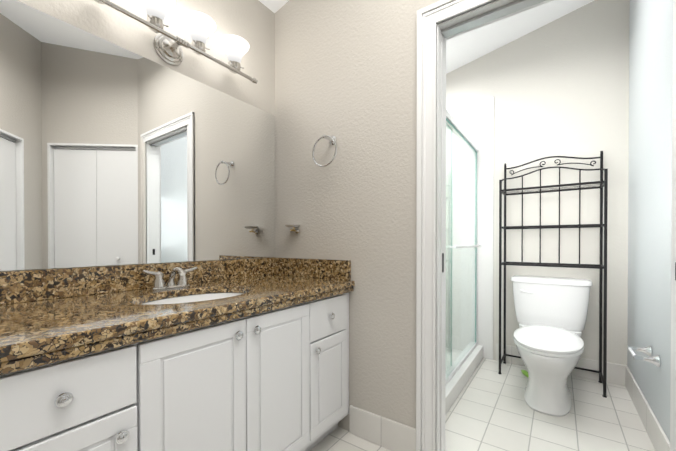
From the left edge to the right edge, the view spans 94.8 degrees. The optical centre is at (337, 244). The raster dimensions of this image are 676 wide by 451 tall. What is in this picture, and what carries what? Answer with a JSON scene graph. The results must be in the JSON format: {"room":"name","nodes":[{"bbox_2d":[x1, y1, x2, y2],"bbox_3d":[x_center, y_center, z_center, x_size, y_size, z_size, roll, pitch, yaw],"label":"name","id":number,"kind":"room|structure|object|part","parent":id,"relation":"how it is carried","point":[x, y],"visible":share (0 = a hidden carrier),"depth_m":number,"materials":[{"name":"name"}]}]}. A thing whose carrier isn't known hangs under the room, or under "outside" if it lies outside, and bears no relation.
{"room":"bathroom","nodes":[
{"label":"bathroom","id":0,"kind":"room"},
{"bbox_2d":[0,0,274,271],"bbox_3d":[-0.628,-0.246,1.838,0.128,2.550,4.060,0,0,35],"label":"mirror","id":1,"kind":"object","parent":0,"point":[112,153],"depth_m":1.34,"materials":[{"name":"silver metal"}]},
{"bbox_2d":[94,0,257,83],"bbox_3d":[-0.733,-0.975,1.459,0.160,0.230,0.841,0,0,35],"label":"sconce","id":2,"kind":"object","parent":1,"relation":"attached to","point":[200,27],"visible":1,"depth_m":1.47,"materials":[{"name":"white glass"}]},
{"bbox_2d":[0,257,275,304],"bbox_3d":[-1.048,0.144,1.132,0.020,0.108,2.171,0,0,35],"label":"backsplash","id":3,"kind":"structure","parent":0,"relation":"attached to","point":[24,285],"depth_m":1.24,"materials":[{"name":"brown stone"}]},
{"bbox_2d":[276,257,350,280],"bbox_3d":[-0.177,0.139,1.860,0.596,0.108,0.022,0,0,35],"label":"backsplash","id":4,"kind":"structure","parent":0,"relation":"attached to","point":[295,267],"depth_m":1.82,"materials":[{"name":"brown stone"}]},
{"bbox_2d":[275,0,439,430],"bbox_3d":[0.456,-0.438,1.497,2.050,2.940,0.120,0,0,35],"label":"wall","id":5,"kind":"structure","parent":0,"point":[346,73],"depth_m":1.66,"materials":[{"name":"grey paint"}]},
{"bbox_2d":[285,224,299,233],"bbox_3d":[-0.277,-0.093,1.892,0.112,0.053,0.086,0,0,35],"label":"soap dish","id":6,"kind":"object","parent":5,"relation":"attached to","point":[296,230],"visible":1,"depth_m":1.88,"materials":[{"name":"silver metal"}]},
{"bbox_2d":[312,134,336,166],"bbox_3d":[-0.055,-0.520,1.728,0.170,0.190,0.091,0,0,35],"label":"towel ring","id":7,"kind":"object","parent":5,"relation":"attached to","point":[332,140],"visible":1,"depth_m":1.71,"materials":[{"name":"silver metal"}]},
{"bbox_2d":[259,0,593,73],"bbox_3d":[0.763,-1.868,0.840,3.900,0.841,4.420,0,0,35],"label":"ceiling","id":8,"kind":"structure","parent":0,"point":[465,48],"depth_m":2.52,"materials":[{"name":"white paint"}]},
{"bbox_2d":[310,358,654,450],"bbox_3d":[0.723,1.065,0.889,3.800,0.060,4.420,0,0,35],"label":"floor","id":9,"kind":"structure","parent":0,"point":[490,409],"depth_m":1.80,"materials":[{"name":"tile"}]},
{"bbox_2d":[0,289,353,450],"bbox_3d":[-0.792,0.648,0.968,0.626,0.774,2.194,0,0,35],"label":"bathroom vanity","id":10,"kind":"object","parent":9,"relation":"on","point":[251,354],"depth_m":0.97,"materials":[{"name":"white wood"}]},
{"bbox_2d":[0,273,354,368],"bbox_3d":[-0.795,0.230,0.967,0.622,0.060,2.194,0,0,35],"label":"countertop","id":11,"kind":"structure","parent":10,"relation":"on","point":[30,331],"depth_m":0.94,"materials":[{"name":"brown stone"}]},
{"bbox_2d":[140,265,199,292],"bbox_3d":[-0.707,0.147,1.350,0.134,0.099,0.220,0,0,35],"label":"faucet","id":12,"kind":"object","parent":11,"relation":"on","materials":[{"name":"silver metal"}]},
{"bbox_2d":[140,289,231,308],"bbox_3d":[-0.566,0.299,1.253,0.378,0.136,0.512,0,0,35],"label":"sink","id":13,"kind":"object","parent":11,"relation":"in","point":[159,301],"depth_m":1.39,"materials":[{"name":"white ceramic"}]},
{"bbox_2d":[349,405,415,450],"bbox_3d":[0.221,0.956,1.592,0.381,0.150,0.012,0,0,35],"label":"baseboard","id":14,"kind":"structure","parent":9,"relation":"on","point":[387,433],"depth_m":1.58,"materials":[{"name":"white tile"}]},
{"bbox_2d":[521,370,528,376],"bbox_3d":[1.468,1.007,2.433,0.036,0.035,0.093,0,0,0],"label":"bottle","id":15,"kind":"object","parent":9,"relation":"on","point":[525,372],"visible":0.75,"depth_m":2.42,"materials":[{"name":"green plastic"}]},
{"bbox_2d":[511,275,591,416],"bbox_3d":[1.446,0.644,2.143,0.514,0.766,0.928,0,0,35],"label":"toilet","id":16,"kind":"object","parent":9,"relation":"on","point":[551,314],"visible":1,"depth_m":2.08,"materials":[{"name":"white ceramic"}]},
{"bbox_3d":[1.354,0.611,2.014,0.376,0.046,0.603,0,0,35],"label":"seat","id":17,"kind":"part","parent":16,"relation":"part of","materials":[{"name":"white"}]},
{"bbox_3d":[1.637,0.442,2.411,0.514,0.366,0.268,0,0,35],"label":"tank","id":18,"kind":"part","parent":16,"relation":"part of","materials":[{"name":"white ceramic"}]},
{"bbox_2d":[498,151,607,397],"bbox_3d":[1.618,0.162,2.383,0.657,1.728,0.288,0,0,35],"label":"rack","id":19,"kind":"object","parent":9,"relation":"on","point":[601,266],"visible":0.96,"depth_m":2.36,"materials":[{"name":"black metal"}]},
{"bbox_2d":[446,0,629,364],"bbox_3d":[1.394,-0.447,2.818,2.050,2.940,0.120,0,0,35],"label":"wall","id":20,"kind":"structure","parent":0,"point":[559,86],"depth_m":2.46,"materials":[{"name":"white paint"}]},
{"bbox_2d":[445,344,482,414],"bbox_3d":[0.487,0.970,2.471,0.961,0.110,1.488,0,0,35],"label":"sill","id":21,"kind":"structure","parent":20,"relation":"attached to","point":[457,382],"depth_m":2.25,"materials":[{"name":"white tile"}]},
{"bbox_2d":[445,109,480,385],"bbox_3d":[0.839,0.019,2.221,0.098,1.794,1.476,0,0,35],"label":"doors","id":22,"kind":"structure","parent":21,"relation":"on","point":[459,132],"depth_m":2.40,"materials":[{"name":"clear glass"}]},
{"bbox_2d":[446,96,493,359],"bbox_3d":[0.960,-0.144,3.046,1.020,2.330,0.012,0,0,35],"label":"shower wall tile","id":23,"kind":"structure","parent":20,"relation":"attached to","point":[474,120],"depth_m":2.84,"materials":[{"name":"white tile"}]},
{"bbox_2d":[496,343,620,384],"bbox_3d":[1.735,0.950,2.503,0.838,0.150,0.015,0,0,35],"label":"baseboard","id":24,"kind":"structure","parent":20,"relation":"attached to","point":[613,370],"depth_m":2.38,"materials":[{"name":"white tile"}]},
{"bbox_2d":[627,0,672,441],"bbox_3d":[1.747,-0.439,1.648,0.120,2.940,1.620,0,0,35],"label":"wall","id":25,"kind":"structure","parent":0,"point":[650,158],"depth_m":1.69,"materials":[{"name":"white paint"}]},
{"bbox_2d":[416,0,675,450],"bbox_3d":[0.807,-0.030,1.251,0.962,2.126,0.162,0,0,35],"label":"door frame","id":26,"kind":"structure","parent":25,"relation":"attached to","point":[430,17],"depth_m":1.44,"materials":[{"name":"white wood"}]},
{"bbox_2d":[627,346,660,366],"bbox_3d":[1.597,0.576,1.632,0.096,0.058,0.228,0,0,35],"label":"toilet paper holder","id":27,"kind":"object","parent":25,"relation":"attached to","point":[656,360],"visible":1,"depth_m":1.58,"materials":[{"name":"silver metal"}]},
{"bbox_2d":[621,365,669,450],"bbox_3d":[1.662,0.955,1.643,0.022,0.150,1.500,0,0,35],"label":"baseboard","id":28,"kind":"structure","parent":25,"relation":"attached to","point":[660,442],"depth_m":1.73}
]}

